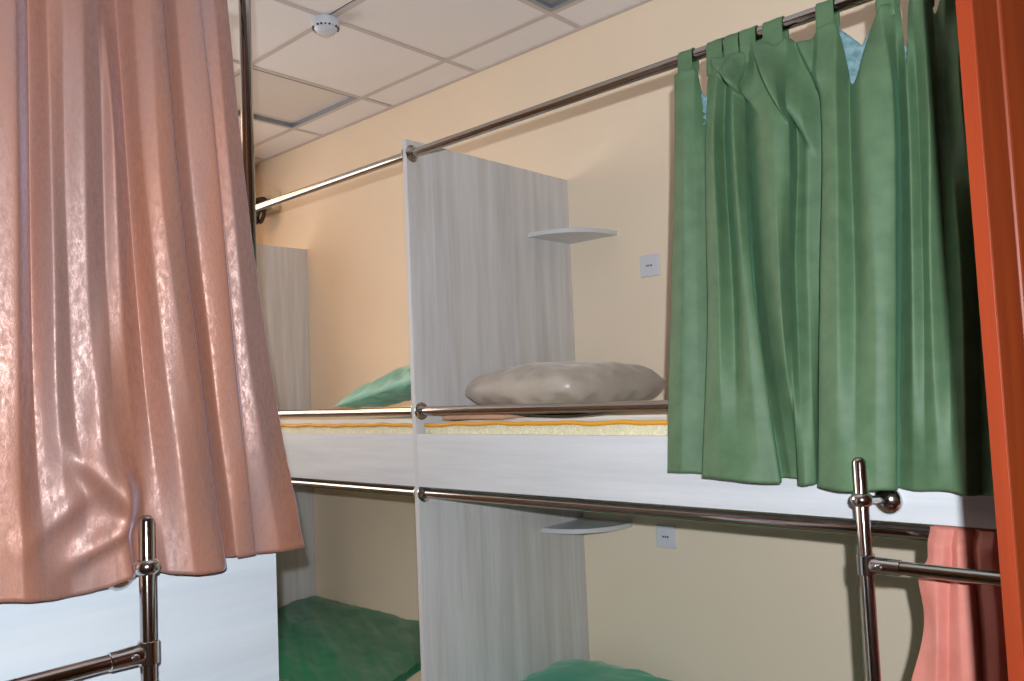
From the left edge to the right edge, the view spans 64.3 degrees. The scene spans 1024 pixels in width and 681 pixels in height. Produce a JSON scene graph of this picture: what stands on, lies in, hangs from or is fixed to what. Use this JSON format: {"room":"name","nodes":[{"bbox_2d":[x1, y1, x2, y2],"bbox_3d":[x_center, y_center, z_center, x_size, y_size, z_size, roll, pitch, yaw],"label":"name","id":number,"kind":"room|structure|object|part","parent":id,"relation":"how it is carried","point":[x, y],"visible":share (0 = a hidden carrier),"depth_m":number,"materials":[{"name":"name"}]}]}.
{"room":"dormitory","nodes":[
{"label":"dormitory","id":0,"kind":"room"},
{"bbox_2d":[227,0,641,162],"bbox_3d":[-0.785,-1.329,1.600,5.818,0.015,3.954,-6,-5,42],"label":"ceiling","id":1,"kind":"structure","parent":0,"point":[351,61],"depth_m":3.35,"materials":[{"name":"tile"}]},
{"bbox_2d":[235,68,356,127],"bbox_3d":[-1.159,-1.196,3.947,0.574,0.072,0.574,-6,-5,42],"label":"light","id":2,"kind":"object","parent":1,"relation":"attached to","point":[278,100],"visible":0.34,"depth_m":4.00,"materials":[{"name":"grey plastic"}]},
{"bbox_2d":[311,14,339,35],"bbox_3d":[-0.715,-1.203,3.126,0.108,0.055,0.108,-6,-5,42],"label":"smoke detector","id":3,"kind":"object","parent":1,"relation":"attached to","point":[323,24],"visible":1,"depth_m":3.09,"materials":[{"name":"white plastic"}]},
{"bbox_2d":[233,0,584,159],"bbox_3d":[-0.785,-1.320,1.599,5.818,0.003,3.954,-6,-5,42],"label":"trim","id":4,"kind":"structure","parent":1,"relation":"attached to","point":[553,14],"depth_m":3.43,"materials":[{"name":"silver metal"}]},
{"bbox_2d":[527,0,576,11],"bbox_3d":[0.165,-1.323,2.734,0.574,0.066,0.574,-6,-5,42],"label":"light","id":5,"kind":"object","parent":1,"relation":"attached to","point":[549,5],"visible":1,"depth_m":3.08,"materials":[{"name":"grey metal"}]},
{"bbox_2d":[544,0,558,3],"bbox_3d":[0.165,-1.309,2.734,0.530,0.006,0.530,-6,-5,42],"label":"diffuser","id":6,"kind":"object","parent":5,"relation":"attached to","point":[545,1],"depth_m":3.09,"materials":[{"name":"grey"}]},
{"bbox_2d":[255,0,939,680],"bbox_3d":[0.652,0.081,3.017,6.018,3.246,0.120,-6,-5,42],"label":"wall","id":7,"kind":"structure","parent":0,"point":[732,602],"depth_m":3.18,"materials":[{"name":"beige paint"}]},
{"bbox_2d":[255,190,279,216],"bbox_3d":[-1.472,-0.816,4.866,0.241,0.116,0.056,-6,-5,42],"label":"junction box","id":8,"kind":"object","parent":7,"relation":"attached to","point":[270,194],"visible":0.5,"depth_m":4.79,"materials":[{"name":"beige plastic"}]},
{"bbox_2d":[256,197,267,224],"bbox_3d":[-1.495,-0.763,4.797,0.061,0.170,0.188,0,-4,-38],"label":"power cord","id":9,"kind":"object","parent":8,"relation":"hanging from","point":[259,199],"visible":0.46,"depth_m":4.75,"materials":[{"name":"black plastic"}]},
{"bbox_3d":[-1.489,-0.816,4.848,0.241,0.116,0.006,-6,-5,42],"label":"lid","id":10,"kind":"part","parent":8,"relation":"part of","materials":[{"name":"plastic"}]},
{"bbox_2d":[255,0,651,164],"bbox_3d":[-0.785,-1.320,1.599,5.818,0.007,3.954,-6,-5,42],"label":"trim","id":11,"kind":"structure","parent":7,"relation":"attached to","point":[642,2],"depth_m":3.69,"materials":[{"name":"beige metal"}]},
{"bbox_2d":[640,253,659,277],"bbox_3d":[0.517,-0.281,3.058,0.083,0.083,0.012,-6,-5,42],"label":"wall socket","id":12,"kind":"object","parent":7,"relation":"attached to","point":[649,264],"visible":1,"depth_m":3.05,"materials":[{"name":"white plastic"}]},
{"bbox_2d":[656,524,676,548],"bbox_3d":[0.566,0.721,2.992,0.083,0.083,0.012,-6,-5,42],"label":"wall socket","id":13,"kind":"object","parent":7,"relation":"attached to","point":[665,534],"visible":1,"depth_m":2.99,"materials":[{"name":"white plastic"}]},
{"bbox_3d":[-0.654,1.708,1.417,6.018,0.080,4.154,-6,-5,42],"label":"floor","id":14,"kind":"structure","parent":0,"visible":0},
{"bbox_2d":[6,515,159,680],"bbox_3d":[-0.744,0.974,1.209,0.136,1.368,0.437,-6,-5,42],"label":"ladder","id":15,"kind":"object","parent":14,"relation":"on","point":[145,654],"visible":0.84,"depth_m":1.33,"materials":[{"name":"silver metal"}]},
{"bbox_2d":[0,0,278,680],"bbox_3d":[-1.528,0.192,1.204,0.898,2.994,2.112,-6,-5,42],"label":"bunk","id":16,"kind":"object","parent":14,"relation":"on","point":[219,626],"visible":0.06,"depth_m":1.51,"materials":[{"name":"white laminate"}]},
{"bbox_3d":[-1.176,0.905,0.859,0.018,1.339,2.102,-6,-5,42],"label":"panel","id":17,"kind":"part","parent":16,"relation":"part of","materials":[{"name":"white laminate"}]},
{"bbox_2d":[0,0,304,602],"bbox_3d":[-1.127,-0.180,0.984,0.156,1.188,1.961,-6,-5,42],"label":"curtain","id":18,"kind":"object","parent":16,"relation":"hanging from","point":[136,379],"visible":0.99,"depth_m":1.42,"materials":[{"name":"pink fabric"}]},
{"bbox_3d":[-0.563,-0.530,1.728,0.025,1.575,0.025,-6,-5,42],"label":"support post","id":19,"kind":"part","parent":16,"relation":"part of","materials":[{"name":"silver metal"}]},
{"bbox_2d":[256,149,414,607],"bbox_3d":[-0.722,0.603,3.601,1.888,2.392,0.860,-6,-5,42],"label":"bunk bed","id":20,"kind":"object","parent":14,"relation":"on","point":[377,458],"visible":0.22,"depth_m":4.34,"materials":[{"name":"white wood"}]},
{"bbox_3d":[-1.408,0.671,4.233,0.018,2.392,0.855,-6,-5,42],"label":"panel","id":21,"kind":"part","parent":20,"relation":"part of","materials":[{"name":"grey wood"}]},
{"bbox_3d":[-1.036,-0.556,3.369,1.866,0.029,0.029,-6,-5,42],"label":"curtain rod","id":22,"kind":"part","parent":20,"relation":"part of","materials":[{"name":"silver metal"}]},
{"bbox_3d":[-0.999,0.300,3.317,1.866,0.029,0.029,-6,-5,42],"label":"guard rail","id":23,"kind":"part","parent":20,"relation":"part of","materials":[{"name":"silver metal"}]},
{"bbox_2d":[280,416,412,433],"bbox_3d":[-0.719,0.428,3.610,1.858,0.180,0.839,-6,-5,42],"label":"mattress","id":24,"kind":"object","parent":20,"relation":"on","point":[353,424],"visible":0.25,"depth_m":3.05,"materials":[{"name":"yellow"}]},
{"bbox_2d":[333,365,410,407],"bbox_3d":[-0.344,0.162,3.259,0.598,0.197,0.478,-5,-4,38],"label":"pillow","id":25,"kind":"object","parent":24,"relation":"on","point":[394,387],"visible":0.41,"depth_m":3.15,"materials":[{"name":"green fabric"}]},
{"bbox_2d":[279,670,420,680],"bbox_3d":[-0.675,1.437,3.549,1.858,0.161,0.839,-6,-5,42],"label":"mattress","id":26,"kind":"object","parent":20,"relation":"on","point":[417,676],"visible":0.02,"depth_m":3.21,"materials":[{"name":"orange"}]},
{"bbox_2d":[277,596,420,680],"bbox_3d":[-0.824,1.358,3.692,1.463,0.033,0.836,-6,-5,42],"label":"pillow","id":27,"kind":"object","parent":26,"relation":"on","point":[320,639],"visible":0.63,"depth_m":3.62,"materials":[{"name":"green fabric"}]},
{"bbox_3d":[-0.988,0.567,3.301,1.866,0.029,0.029,-6,-5,42],"label":"curtain rod","id":28,"kind":"part","parent":20,"relation":"part of","materials":[{"name":"silver metal"}]},
{"bbox_2d":[402,0,996,680],"bbox_3d":[0.681,0.462,2.316,1.926,2.398,0.860,-6,-5,42],"label":"bunk bed","id":29,"kind":"object","parent":14,"relation":"on","point":[501,527],"visible":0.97,"depth_m":2.75,"materials":[{"name":"white wood"}]},
{"bbox_3d":[-0.019,0.531,2.960,0.018,2.398,0.855,-6,-5,42],"label":"divider panel","id":30,"kind":"part","parent":29,"relation":"part of","materials":[{"name":"grey wood"}]},
{"bbox_3d":[0.397,0.163,2.038,1.886,0.029,0.029,-6,-5,42],"label":"guard rail","id":31,"kind":"part","parent":29,"relation":"part of","materials":[{"name":"silver metal"}]},
{"bbox_2d":[424,411,667,435],"bbox_3d":[0.681,0.289,2.327,1.860,0.184,0.839,-6,-5,42],"label":"mattress","id":32,"kind":"object","parent":29,"relation":"on","point":[613,423],"visible":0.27,"depth_m":2.32,"materials":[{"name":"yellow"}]},
{"bbox_2d":[442,414,529,419],"bbox_3d":[-0.085,0.240,2.605,0.270,0.018,0.130,-6,-5,42],"label":"folded cloth","id":33,"kind":"object","parent":32,"relation":"on","point":[478,416],"visible":0.56,"depth_m":2.53,"materials":[{"name":"fabric"}]},
{"bbox_2d":[511,412,610,417],"bbox_3d":[0.128,0.212,2.343,0.034,0.020,0.402,1,-5,-44],"label":"strap","id":34,"kind":"object","parent":32,"relation":"on","point":[588,414],"visible":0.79,"depth_m":2.32,"materials":[{"name":"grey fabric"}]},
{"bbox_2d":[465,361,664,414],"bbox_3d":[0.189,0.161,2.763,0.497,0.187,0.623,-6,-5,42],"label":"pillow","id":35,"kind":"object","parent":32,"relation":"on","point":[562,381],"visible":0.82,"depth_m":2.55,"materials":[{"name":"beige fabric"}]},
{"bbox_2d":[529,232,614,243],"bbox_3d":[0.235,-0.412,3.151,0.235,0.016,0.258,-6,-5,42],"label":"corner shelf","id":36,"kind":"object","parent":29,"relation":"attached to","point":[534,237],"depth_m":3.16,"materials":[{"name":"grey wood"}]},
{"bbox_2d":[542,518,631,528],"bbox_3d":[0.284,0.707,3.084,0.235,0.016,0.258,-6,-5,42],"label":"corner shelf","id":37,"kind":"object","parent":29,"relation":"attached to","point":[560,523],"depth_m":3.10,"materials":[{"name":"grey wood"}]},
{"bbox_3d":[0.360,-0.694,2.090,1.886,0.029,0.029,-6,-5,42],"label":"curtain rod","id":38,"kind":"part","parent":29,"relation":"part of","materials":[{"name":"silver metal"}]},
{"bbox_3d":[0.409,0.429,2.022,1.886,0.029,0.029,-6,-5,42],"label":"curtain rod","id":39,"kind":"part","parent":29,"relation":"part of","materials":[{"name":"silver metal"}]},
{"bbox_2d":[668,0,993,496],"bbox_3d":[0.671,-0.219,1.712,0.860,1.056,0.162,-6,-5,42],"label":"curtain","id":40,"kind":"object","parent":29,"relation":"hanging from","point":[825,312],"visible":0.91,"depth_m":1.70,"materials":[{"name":"green fabric"}]},
{"bbox_2d":[911,525,1007,680],"bbox_3d":[0.838,0.739,1.589,0.390,0.746,0.092,-6,-5,42],"label":"curtain","id":41,"kind":"object","parent":29,"relation":"hanging from","point":[963,639],"visible":0.66,"depth_m":1.54,"materials":[{"name":"fabric"}]},
{"bbox_3d":[0.720,1.310,2.270,1.874,0.140,0.839,-6,-5,42],"label":"mattress","id":42,"kind":"object","parent":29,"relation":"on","visible":0},
{"bbox_2d":[520,659,671,680],"bbox_3d":[0.223,1.227,2.812,0.540,0.138,0.660,-6,-5,42],"label":"pillow","id":43,"kind":"object","parent":42,"relation":"on","point":[576,669],"visible":0.98,"depth_m":2.87,"materials":[{"name":"green fabric"}]},
{"bbox_2d":[850,457,1000,680],"bbox_3d":[0.876,0.904,1.435,0.437,1.393,0.168,-6,-5,42],"label":"ladder","id":44,"kind":"object","parent":14,"relation":"on","point":[889,502],"visible":0.98,"depth_m":1.53,"materials":[{"name":"silver metal"}]},
{"bbox_3d":[0.720,0.315,1.609,0.015,0.035,0.131,-6,-5,42],"label":"mounting arm","id":45,"kind":"part","parent":44,"relation":"part of","materials":[{"name":"silver metal"}]},
{"bbox_2d":[955,0,1023,680],"bbox_3d":[0.817,0.191,1.009,0.673,2.730,0.018,-1,-4,-27],"label":"wooden door","id":46,"kind":"structure","parent":14,"relation":"on","point":[990,32],"depth_m":0.88,"materials":[{"name":"orange wood"}]},
{"bbox_3d":[0.806,0.181,1.002,0.540,2.498,0.010,-1,-4,-27],"label":"door panel","id":47,"kind":"part","parent":46,"relation":"part of","materials":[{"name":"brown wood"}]}
]}

